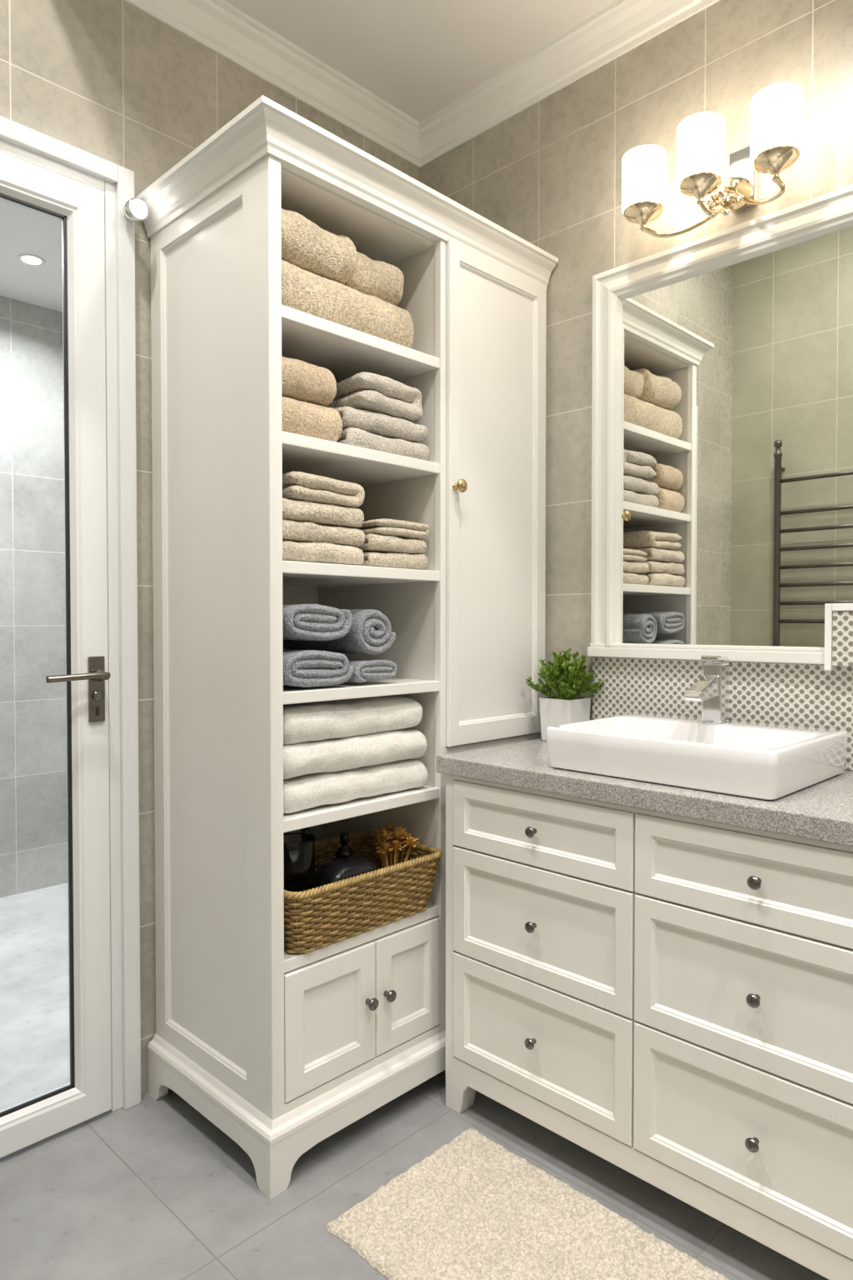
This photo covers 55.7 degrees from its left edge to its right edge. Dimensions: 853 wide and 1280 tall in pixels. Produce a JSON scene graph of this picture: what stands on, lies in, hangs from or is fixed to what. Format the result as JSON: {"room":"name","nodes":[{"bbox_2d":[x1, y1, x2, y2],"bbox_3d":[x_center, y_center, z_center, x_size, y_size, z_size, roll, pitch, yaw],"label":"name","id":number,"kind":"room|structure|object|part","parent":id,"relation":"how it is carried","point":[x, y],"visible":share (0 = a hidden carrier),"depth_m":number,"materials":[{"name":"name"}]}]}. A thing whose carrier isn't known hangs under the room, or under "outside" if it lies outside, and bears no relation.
{"room":"bathroom","nodes":[
{"label":"bathroom","id":0,"kind":"room"},
{"bbox_2d":[0,199,62,312],"bbox_3d":[-1.644,-1.439,2.357,1.770,0.060,2.500,1,2,44],"label":"ceiling","id":1,"kind":"structure","parent":0,"point":[22,230],"depth_m":2.99,"materials":[{"name":"paint"}]},
{"bbox_2d":[17,254,45,265],"bbox_3d":[-1.478,-1.420,3.019,0.096,0.004,0.096,1,2,44],"label":"recessed light","id":2,"kind":"object","parent":1,"relation":"attached to","point":[28,259],"visible":1,"depth_m":3.01,"materials":[{"name":"paint"}]},
{"bbox_2d":[0,295,68,897],"bbox_3d":[-2.239,-0.166,2.969,0.100,2.510,2.500,1,2,44],"label":"wall","id":3,"kind":"structure","parent":0,"point":[33,792],"depth_m":3.46,"materials":[{"name":"tile"}]},
{"bbox_2d":[92,690,103,700],"bbox_3d":[-0.748,0.127,1.839,0.007,0.024,0.024,1,2,44],"label":"cylinder","id":4,"kind":"object","parent":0,"point":[97,695],"depth_m":1.84,"materials":[{"name":"silver metal"}]},
{"bbox_2d":[92,669,108,681],"bbox_3d":[-0.735,0.080,1.825,0.045,0.026,0.026,1,2,44],"label":"rose","id":5,"kind":"object","parent":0,"point":[97,670],"depth_m":1.82,"materials":[{"name":"grey metal"}]},
{"bbox_2d":[45,672,110,682],"bbox_3d":[-0.762,0.082,1.770,0.021,0.018,0.134,1,2,44],"label":"lever","id":6,"kind":"object","parent":5,"relation":"attached to","point":[67,677],"depth_m":1.76,"materials":[{"name":"silver metal"}]},
{"bbox_2d":[0,0,419,1094],"bbox_3d":[-0.886,-0.562,1.812,0.100,3.350,2.560,1,2,44],"label":"wall","id":7,"kind":"structure","parent":0,"point":[109,80],"depth_m":1.94,"materials":[{"name":"tile"}]},
{"bbox_2d":[0,151,111,1158],"bbox_3d":[-1.023,0.042,1.596,0.049,2.126,0.792,1,2,44],"label":"door","id":8,"kind":"structure","parent":7,"relation":"in","point":[82,204],"depth_m":1.83,"materials":[{"name":"white wood"}]},
{"bbox_2d":[0,192,74,1117],"bbox_3d":[-1.027,0.042,1.599,0.009,1.968,0.634,1,2,44],"label":"gasket","id":9,"kind":"object","parent":8,"relation":"attached to","point":[63,217],"visible":1,"depth_m":1.82,"materials":[{"name":"black rubber"}]},
{"bbox_3d":[-0.754,0.112,1.844,0.010,0.150,0.036,1,2,44],"label":"handle","id":10,"kind":"part","parent":8,"relation":"part of","materials":[{"name":"grey metal"}]},
{"bbox_3d":[-0.754,0.112,1.844,0.010,0.150,0.036,1,2,44],"label":"plate","id":11,"kind":"part","parent":8,"relation":"part of","materials":[{"name":"silver metal"}]},
{"bbox_2d":[96,706,99,715],"bbox_3d":[-0.749,0.162,1.841,0.004,0.020,0.006,1,2,44],"label":"keyhole","id":12,"kind":"object","parent":8,"relation":"attached to","point":[97,707],"visible":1,"depth_m":1.84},
{"bbox_2d":[0,115,140,1111],"bbox_3d":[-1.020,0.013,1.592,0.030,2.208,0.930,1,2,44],"label":"door frame","id":13,"kind":"structure","parent":7,"relation":"attached to","point":[12,132],"depth_m":1.89,"materials":[{"name":"white wood"}]},
{"bbox_2d":[122,197,148,221],"bbox_3d":[-0.669,-0.989,1.859,0.066,0.049,0.050,1,2,44],"label":"wall spotlight","id":14,"kind":"object","parent":7,"relation":"attached to","point":[134,210],"visible":1,"depth_m":1.84,"materials":[{"name":"silver metal"}]},
{"bbox_3d":[-0.657,-0.988,1.847,0.032,0.036,0.036,1,2,44],"label":"globe","id":15,"kind":"part","parent":14,"relation":"part of","materials":[{"name":"white glass"}]},
{"bbox_2d":[0,882,829,1279],"bbox_3d":[-0.282,1.156,1.185,5.430,0.060,2.660,1,2,44],"label":"floor","id":16,"kind":"structure","parent":0,"point":[151,1189],"depth_m":1.67,"materials":[{"name":"tile"}]},
{"bbox_2d":[135,95,558,1199],"bbox_3d":[-0.167,0.030,2.089,0.541,2.154,0.962,1,2,44],"label":"linen cabinet","id":17,"kind":"object","parent":16,"relation":"on","point":[282,1051],"visible":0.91,"depth_m":1.85,"materials":[{"name":"white paint"}]},
{"bbox_3d":[-0.482,0.005,1.800,0.496,1.965,0.020,1,2,44],"label":"panel","id":18,"kind":"part","parent":17,"relation":"part of","materials":[{"name":"white paint"}]},
{"bbox_3d":[-0.168,0.981,2.125,0.517,0.034,0.939,1,2,44],"label":"moulding","id":19,"kind":"part","parent":17,"relation":"part of","materials":[{"name":"white paint"}]},
{"bbox_2d":[281,396,340,441],"bbox_3d":[-0.374,-0.473,1.840,0.382,0.085,0.184,1,2,44],"label":"folded towel","id":20,"kind":"object","parent":17,"relation":"on","point":[300,417],"visible":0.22,"depth_m":1.71,"materials":[{"name":"beige fabric"}]},
{"bbox_2d":[281,355,336,406],"bbox_3d":[-0.379,-0.558,1.836,0.375,0.087,0.170,1,2,44],"label":"folded towel","id":21,"kind":"object","parent":20,"relation":"on","point":[301,381],"visible":0.29,"depth_m":1.71,"materials":[{"name":"beige fabric"}]},
{"bbox_2d":[282,648,354,685],"bbox_3d":[-0.342,0.059,1.842,0.339,0.082,0.189,1,2,44],"label":"rolled towel","id":22,"kind":"object","parent":17,"relation":"on","point":[301,667],"visible":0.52,"depth_m":1.72,"materials":[{"name":"grey fabric"}]},
{"bbox_2d":[282,604,351,639],"bbox_3d":[-0.341,-0.040,1.839,0.336,0.081,0.182,1,2,44],"label":"rolled towel","id":23,"kind":"object","parent":22,"relation":"on","point":[300,622],"visible":0.5,"depth_m":1.71,"materials":[{"name":"grey fabric"}]},
{"bbox_2d":[282,539,365,564],"bbox_3d":[-0.350,-0.192,1.862,0.374,0.047,0.245,1,2,44],"label":"folded towel","id":24,"kind":"object","parent":17,"relation":"on","point":[333,553],"visible":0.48,"depth_m":1.73,"materials":[{"name":"beige fabric"}]},
{"bbox_2d":[282,520,365,546],"bbox_3d":[-0.346,-0.235,1.864,0.373,0.046,0.250,1,2,44],"label":"folded towel","id":25,"kind":"object","parent":24,"relation":"on","point":[294,530],"visible":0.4,"depth_m":1.73,"materials":[{"name":"beige fabric"}]},
{"bbox_2d":[282,499,364,528],"bbox_3d":[-0.348,-0.277,1.862,0.372,0.046,0.242,1,2,44],"label":"folded towel","id":26,"kind":"object","parent":25,"relation":"on","point":[334,516],"visible":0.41,"depth_m":1.74,"materials":[{"name":"beige fabric"}]},
{"bbox_2d":[282,471,365,508],"bbox_3d":[-0.335,-0.331,1.875,0.377,0.064,0.224,1,2,44],"label":"folded towel","id":27,"kind":"object","parent":26,"relation":"on","point":[297,487],"visible":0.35,"depth_m":1.73,"materials":[{"name":"beige fabric"}]},
{"bbox_3d":[-0.209,0.819,1.752,0.020,0.264,0.248,1,2,44],"label":"door","id":28,"kind":"part","parent":17,"relation":"part of","materials":[{"name":"white paint"}]},
{"bbox_3d":[-0.167,-1.009,2.068,0.540,0.076,0.962,1,2,44],"label":"crown","id":29,"kind":"part","parent":17,"relation":"part of","materials":[{"name":"white paint"}]},
{"bbox_2d":[281,261,415,348],"bbox_3d":[-0.310,-0.748,1.940,0.426,0.125,0.427,1,2,44],"label":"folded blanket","id":30,"kind":"object","parent":17,"relation":"on","point":[306,292],"visible":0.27,"depth_m":1.79,"materials":[{"name":"beige fabric"}]},
{"bbox_2d":[281,208,355,285],"bbox_3d":[-0.374,-0.863,1.870,0.411,0.116,0.247,1,2,44],"label":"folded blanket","id":31,"kind":"object","parent":30,"relation":"on","point":[307,247],"visible":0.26,"depth_m":1.74,"materials":[{"name":"beige fabric"}]},
{"bbox_2d":[341,249,402,304],"bbox_3d":[-0.245,-0.859,2.014,0.391,0.104,0.194,1,2,44],"label":"folded blanket","id":32,"kind":"object","parent":30,"relation":"on","point":[374,277],"visible":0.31,"depth_m":1.88,"materials":[{"name":"beige fabric"}]},
{"bbox_2d":[283,759,426,811],"bbox_3d":[-0.285,0.323,1.966,0.414,0.075,0.433,1,2,44],"label":"folded towel","id":33,"kind":"object","parent":17,"relation":"on","point":[300,793],"visible":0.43,"depth_m":1.80,"materials":[{"name":"white fabric"}]},
{"bbox_2d":[283,728,427,779],"bbox_3d":[-0.286,0.251,1.959,0.421,0.076,0.438,1,2,44],"label":"folded towel","id":34,"kind":"object","parent":33,"relation":"on","point":[313,757],"visible":0.5,"depth_m":1.80,"materials":[{"name":"white fabric"}]},
{"bbox_2d":[283,696,421,744],"bbox_3d":[-0.292,0.177,1.956,0.413,0.078,0.423,1,2,44],"label":"folded towel","id":35,"kind":"object","parent":34,"relation":"on","point":[303,722],"visible":0.59,"depth_m":1.80,"materials":[{"name":"white fabric"}]},
{"bbox_2d":[281,305,439,383],"bbox_3d":[-0.305,-0.672,1.960,0.480,0.025,0.476,1,2,44],"label":"shelf","id":36,"kind":"object","parent":17,"relation":"attached to","point":[345,352],"depth_m":1.85,"materials":[{"name":"white paint"}]},
{"bbox_2d":[283,785,439,832],"bbox_3d":[-0.305,0.376,1.982,0.480,0.025,0.476,1,2,44],"label":"shelf","id":37,"kind":"object","parent":17,"relation":"attached to","point":[296,820],"depth_m":1.81,"materials":[{"name":"white paint"}]},
{"bbox_2d":[283,677,439,704],"bbox_3d":[-0.305,0.113,1.976,0.480,0.025,0.476,1,2,44],"label":"shelf","id":38,"kind":"object","parent":17,"relation":"attached to","point":[426,687],"depth_m":1.82,"materials":[{"name":"white paint"}]},
{"bbox_2d":[282,560,439,587],"bbox_3d":[-0.305,-0.156,1.971,0.480,0.025,0.476,1,2,44],"label":"shelf","id":39,"kind":"object","parent":17,"relation":"attached to","point":[295,574],"depth_m":1.88,"materials":[{"name":"white paint"}]},
{"bbox_2d":[282,430,439,486],"bbox_3d":[-0.305,-0.418,1.966,0.480,0.025,0.476,1,2,44],"label":"shelf","id":40,"kind":"object","parent":17,"relation":"attached to","point":[363,467],"depth_m":1.88,"materials":[{"name":"white paint"}]},
{"bbox_2d":[284,865,439,973],"bbox_3d":[-0.305,0.666,1.988,0.480,0.025,0.476,1,2,44],"label":"shelf","id":41,"kind":"object","parent":17,"relation":"attached to","point":[321,957],"depth_m":1.81,"materials":[{"name":"white paint"}]},
{"bbox_2d":[284,830,442,953],"bbox_3d":[-0.214,0.581,1.899,0.301,0.142,0.461,1,2,44],"label":"wicker basket","id":42,"kind":"object","parent":17,"relation":"on","point":[412,880],"visible":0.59,"depth_m":1.80,"materials":[{"name":"brown wicker"}]},
{"bbox_2d":[288,845,299,851],"bbox_3d":[-0.310,0.562,1.880,0.046,0.165,0.046,1,2,44],"label":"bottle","id":43,"kind":"object","parent":42,"relation":"in","point":[292,847],"visible":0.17,"depth_m":1.87,"materials":[{"name":"black"}]},
{"bbox_2d":[283,832,315,940],"bbox_3d":[-0.290,0.539,1.764,0.094,0.216,0.094,1,2,44],"label":"glass jar","id":44,"kind":"object","parent":42,"relation":"in","point":[298,866],"visible":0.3,"depth_m":1.73,"materials":[{"name":"black glass"}]},
{"bbox_2d":[298,826,309,849],"bbox_3d":[-0.289,0.544,1.929,0.042,0.200,0.042,1,2,44],"label":"bottle","id":45,"kind":"object","parent":42,"relation":"in","point":[307,830],"visible":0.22,"depth_m":1.92,"materials":[{"name":"black"}]},
{"bbox_2d":[335,832,353,859],"bbox_3d":[-0.201,0.558,1.976,0.042,0.170,0.042,1,2,44],"label":"perfume bottle","id":46,"kind":"object","parent":42,"relation":"in","point":[344,851],"visible":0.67,"depth_m":1.96,"materials":[{"name":"black glass"}]},
{"bbox_2d":[314,855,377,925],"bbox_3d":[-0.186,0.575,1.857,0.093,0.140,0.143,1,2,44],"label":"pouch","id":47,"kind":"object","parent":42,"relation":"in","point":[335,870],"visible":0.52,"depth_m":1.82,"materials":[{"name":"black leather"}]},
{"bbox_2d":[370,822,419,902],"bbox_3d":[-0.081,0.550,1.995,0.108,0.187,0.141,0,1,-14],"label":"dried flowers","id":48,"kind":"object","parent":42,"relation":"on","point":[391,833],"visible":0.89,"depth_m":1.97,"materials":[{"name":"brown plant"}]},
{"bbox_2d":[347,658,397,682],"bbox_3d":[-0.227,0.069,1.963,0.332,0.054,0.135,1,2,44],"label":"rolled towel","id":49,"kind":"object","parent":17,"relation":"on","point":[364,668],"visible":0.28,"depth_m":1.84,"materials":[{"name":"grey fabric"}]},
{"bbox_2d":[282,609,394,654],"bbox_3d":[-0.228,-0.021,1.959,0.332,0.106,0.126,1,2,44],"label":"rolled towel","id":50,"kind":"object","parent":49,"relation":"on","point":[369,632],"visible":0.49,"depth_m":1.85,"materials":[{"name":"grey fabric"}]},
{"bbox_3d":[-0.123,0.813,1.806,0.027,0.028,0.028,1,2,44],"label":"knob","id":51,"kind":"part","parent":17,"relation":"part of","materials":[{"name":"metal"}]},
{"bbox_2d":[335,428,429,460],"bbox_3d":[-0.208,-0.458,2.001,0.367,0.049,0.266,1,2,44],"label":"folded towel","id":52,"kind":"object","parent":17,"relation":"on","point":[385,443],"visible":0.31,"depth_m":1.86,"materials":[{"name":"grey fabric"}]},
{"bbox_2d":[335,407,426,442],"bbox_3d":[-0.211,-0.505,1.998,0.365,0.051,0.266,1,2,44],"label":"folded towel","id":53,"kind":"object","parent":52,"relation":"on","point":[357,419],"visible":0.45,"depth_m":1.86,"materials":[{"name":"grey fabric"}]},
{"bbox_2d":[325,374,424,421],"bbox_3d":[-0.202,-0.570,2.008,0.377,0.084,0.230,1,2,44],"label":"folded towel","id":54,"kind":"object","parent":53,"relation":"on","point":[368,392],"visible":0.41,"depth_m":1.86,"materials":[{"name":"grey fabric"}]},
{"bbox_3d":[-0.084,0.812,1.845,0.027,0.028,0.028,1,2,44],"label":"knob","id":55,"kind":"part","parent":17,"relation":"part of","materials":[{"name":"metal"}]},
{"bbox_2d":[356,550,429,569],"bbox_3d":[-0.179,-0.192,2.022,0.348,0.041,0.201,1,2,44],"label":"folded towel","id":56,"kind":"object","parent":17,"relation":"on","point":[383,558],"visible":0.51,"depth_m":1.89,"materials":[{"name":"beige fabric"}]},
{"bbox_2d":[359,534,426,554],"bbox_3d":[-0.181,-0.230,2.021,0.348,0.041,0.192,1,2,44],"label":"folded towel","id":57,"kind":"object","parent":56,"relation":"on","point":[373,542],"visible":0.44,"depth_m":1.88,"materials":[{"name":"beige fabric"}]},
{"bbox_2d":[353,518,427,539],"bbox_3d":[-0.175,-0.266,2.027,0.349,0.038,0.182,1,2,44],"label":"folded towel","id":58,"kind":"object","parent":57,"relation":"on","point":[381,527],"visible":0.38,"depth_m":1.89,"materials":[{"name":"beige fabric"}]},
{"bbox_3d":[0.002,0.040,1.954,0.020,2.040,0.917,1,2,44],"label":"frame","id":59,"kind":"part","parent":17,"relation":"part of","materials":[{"name":"white paint"}]},
{"bbox_3d":[-0.046,0.816,1.918,0.020,0.264,0.211,1,2,44],"label":"door","id":60,"kind":"part","parent":17,"relation":"part of","materials":[{"name":"white paint"}]},
{"bbox_3d":[0.081,-0.376,1.971,0.033,0.033,0.033,1,2,44],"label":"knob","id":61,"kind":"part","parent":17,"relation":"part of","materials":[{"name":"gold metal"}]},
{"bbox_3d":[0.185,-0.360,2.121,0.030,1.241,0.394,1,2,44],"label":"tall door","id":62,"kind":"part","parent":17,"relation":"part of","materials":[{"name":"white paint"}]},
{"bbox_2d":[325,1127,731,1279],"bbox_3d":[0.291,1.114,1.354,0.956,0.015,0.424,1,2,44],"label":"bath rug","id":63,"kind":"object","parent":16,"relation":"on","point":[473,1208],"visible":1,"depth_m":1.52,"materials":[{"name":"fabric"}]},
{"bbox_2d":[436,738,852,1279],"bbox_3d":[0.556,0.696,1.724,1.033,0.837,0.497,1,2,44],"label":"bathroom vanity","id":64,"kind":"object","parent":16,"relation":"on","point":[657,978],"visible":0.98,"depth_m":1.52,"materials":[{"name":"white paint"}]},
{"bbox_3d":[0.087,1.071,1.916,0.070,0.080,0.050,1,2,44],"label":"leg","id":65,"kind":"part","parent":64,"relation":"part of","materials":[{"name":"white paint"}]},
{"bbox_3d":[0.223,0.860,1.723,0.024,0.024,0.023,1,2,44],"label":"knob","id":66,"kind":"part","parent":64,"relation":"part of","materials":[{"name":"metal"}]},
{"bbox_3d":[0.223,0.610,1.718,0.024,0.024,0.023,1,2,44],"label":"knob","id":67,"kind":"part","parent":64,"relation":"part of","materials":[{"name":"metal"}]},
{"bbox_3d":[0.223,0.407,1.714,0.024,0.024,0.023,1,2,44],"label":"knob","id":68,"kind":"part","parent":64,"relation":"part of","materials":[{"name":"metal"}]},
{"bbox_3d":[0.235,0.860,1.739,0.472,0.247,0.017,1,2,44],"label":"drawer","id":69,"kind":"part","parent":64,"relation":"part of","materials":[{"name":"white paint"}]},
{"bbox_3d":[0.235,0.610,1.734,0.472,0.245,0.017,1,2,44],"label":"drawer","id":70,"kind":"part","parent":64,"relation":"part of","materials":[{"name":"white paint"}]},
{"bbox_3d":[0.235,0.407,1.730,0.472,0.153,0.017,1,2,44],"label":"drawer","id":71,"kind":"part","parent":64,"relation":"part of","materials":[{"name":"white paint"}]},
{"bbox_2d":[436,738,852,846],"bbox_3d":[0.561,0.298,1.720,1.033,0.040,0.485,1,2,44],"label":"countertop","id":72,"kind":"structure","parent":64,"relation":"on","point":[822,811],"depth_m":1.52,"materials":[{"name":"stone"}]},
{"bbox_2d":[525,648,604,740],"bbox_3d":[0.364,0.145,2.138,0.197,0.247,0.155,1,2,44],"label":"potted plant","id":73,"kind":"object","parent":72,"relation":"on","point":[562,677],"visible":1,"depth_m":2.13,"materials":[{"name":"green plant"}]},
{"bbox_3d":[0.370,0.211,2.158,0.102,0.114,0.102,1,2,44],"label":"pot","id":74,"kind":"part","parent":73,"relation":"part of","materials":[{"name":"ceramic"}]},
{"bbox_2d":[546,712,847,800],"bbox_3d":[0.566,0.233,1.713,0.494,0.090,0.390,1,2,44],"label":"vessel sink","id":75,"kind":"object","parent":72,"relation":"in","point":[751,760],"visible":1,"depth_m":1.60,"materials":[{"name":"white ceramic"}]},
{"bbox_2d":[685,655,729,724],"bbox_3d":[0.615,0.111,1.770,0.056,0.152,0.143,1,2,44],"label":"faucet","id":76,"kind":"object","parent":75,"relation":"on","point":[712,688],"visible":1,"depth_m":1.78,"materials":[{"name":"silver metal"}]},
{"bbox_3d":[0.600,0.102,1.754,0.036,0.055,0.100,1,2,44],"label":"spout","id":77,"kind":"part","parent":76,"relation":"part of","materials":[{"name":"silver metal"}]},
{"bbox_3d":[0.642,0.042,1.796,0.038,0.012,0.060,1,-2,44],"label":"lever","id":78,"kind":"part","parent":76,"relation":"part of","materials":[{"name":"silver metal"}]},
{"bbox_3d":[0.575,0.867,1.405,0.472,0.247,0.017,1,2,44],"label":"drawer","id":79,"kind":"part","parent":64,"relation":"part of","materials":[{"name":"white paint"}]},
{"bbox_3d":[0.575,0.617,1.400,0.472,0.245,0.017,1,2,44],"label":"drawer","id":80,"kind":"part","parent":64,"relation":"part of","materials":[{"name":"white paint"}]},
{"bbox_3d":[0.575,0.414,1.396,0.472,0.153,0.017,1,2,44],"label":"drawer","id":81,"kind":"part","parent":64,"relation":"part of","materials":[{"name":"white paint"}]},
{"bbox_3d":[0.562,0.867,1.390,0.024,0.024,0.023,1,2,44],"label":"knob","id":82,"kind":"part","parent":64,"relation":"part of","materials":[{"name":"metal"}]},
{"bbox_3d":[0.562,0.617,1.385,0.024,0.024,0.023,1,2,44],"label":"knob","id":83,"kind":"part","parent":64,"relation":"part of","materials":[{"name":"metal"}]},
{"bbox_3d":[0.562,0.414,1.380,0.024,0.024,0.023,1,2,44],"label":"knob","id":84,"kind":"part","parent":64,"relation":"part of","materials":[{"name":"metal"}]},
{"bbox_2d":[224,0,617,122],"bbox_3d":[0.384,-1.917,0.537,3.660,0.710,2.560,1,2,44],"label":"ceiling","id":85,"kind":"structure","parent":0,"point":[418,57],"depth_m":2.13,"materials":[{"name":"paint"}]},
{"bbox_2d":[419,0,852,770],"bbox_3d":[1.282,-0.229,1.414,3.560,2.700,0.100,1,2,44],"label":"wall","id":86,"kind":"structure","parent":0,"point":[549,174],"depth_m":2.12,"materials":[{"name":"tile"}]},
{"bbox_2d":[124,0,719,168],"bbox_3d":[0.776,-1.527,0.944,3.460,0.085,1.240,1,2,44],"label":"crown molding","id":87,"kind":"structure","parent":86,"relation":"attached to","point":[218,26],"depth_m":2.19,"materials":[{"name":"paint"}]},
{"bbox_2d":[622,81,803,237],"bbox_3d":[0.642,-1.037,1.818,0.408,0.202,0.194,1,2,44],"label":"wall light","id":88,"kind":"object","parent":86,"relation":"attached to","point":[777,109],"visible":1,"depth_m":1.76,"materials":[{"name":"white glass"}]},
{"bbox_3d":[0.513,-1.077,1.906,0.101,0.125,0.101,1,2,44],"label":"lamp shade","id":89,"kind":"part","parent":88,"relation":"part of","materials":[{"name":"white glass"}]},
{"bbox_3d":[0.605,-0.978,1.875,0.202,0.081,0.027,0,1,15],"label":"arm","id":90,"kind":"part","parent":88,"relation":"part of","materials":[{"name":"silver metal"}]},
{"bbox_3d":[0.607,-1.075,1.787,0.101,0.125,0.101,1,2,44],"label":"lamp shade","id":91,"kind":"part","parent":88,"relation":"part of","materials":[{"name":"white glass"}]},
{"bbox_3d":[0.659,-0.984,1.817,0.127,0.074,0.016,-1,1,-31],"label":"arm","id":92,"kind":"part","parent":88,"relation":"part of","materials":[{"name":"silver metal"}]},
{"bbox_3d":[0.726,-0.975,1.762,0.022,0.081,0.169,0,1,-11],"label":"arm","id":93,"kind":"part","parent":88,"relation":"part of","materials":[{"name":"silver metal"}]},
{"bbox_3d":[0.733,-1.073,1.691,0.101,0.125,0.101,1,2,44],"label":"lamp shade","id":94,"kind":"part","parent":88,"relation":"part of","materials":[{"name":"white glass"}]},
{"bbox_2d":[587,184,852,664],"bbox_3d":[0.811,-0.451,1.777,1.047,1.004,0.033,1,2,44],"label":"wall mirror","id":95,"kind":"object","parent":86,"relation":"attached to","point":[722,459],"visible":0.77,"depth_m":1.89,"materials":[{"name":"white paint"}]},
{"bbox_3d":[0.650,0.030,1.945,0.596,0.036,0.033,1,2,44],"label":"sill","id":96,"kind":"part","parent":95,"relation":"part of","materials":[{"name":"white paint"}]},
{"bbox_2d":[592,603,852,770],"bbox_3d":[0.791,0.098,1.803,0.995,0.354,0.041,1,2,44],"label":"backsplash","id":97,"kind":"structure","parent":86,"relation":"attached to","point":[816,696],"depth_m":1.84,"materials":[{"name":"tile"}]},
{"bbox_3d":[0.802,0.164,1.815,0.995,0.222,0.010,1,2,44],"label":"mosaic panel","id":98,"kind":"part","parent":97,"relation":"part of","materials":[{"name":"white tile"}]},
{"bbox_3d":[1.003,-0.004,1.592,0.400,0.142,0.041,1,2,44],"label":"edge trim","id":99,"kind":"part","parent":97,"relation":"part of","materials":[{"name":"paint"}]}
]}

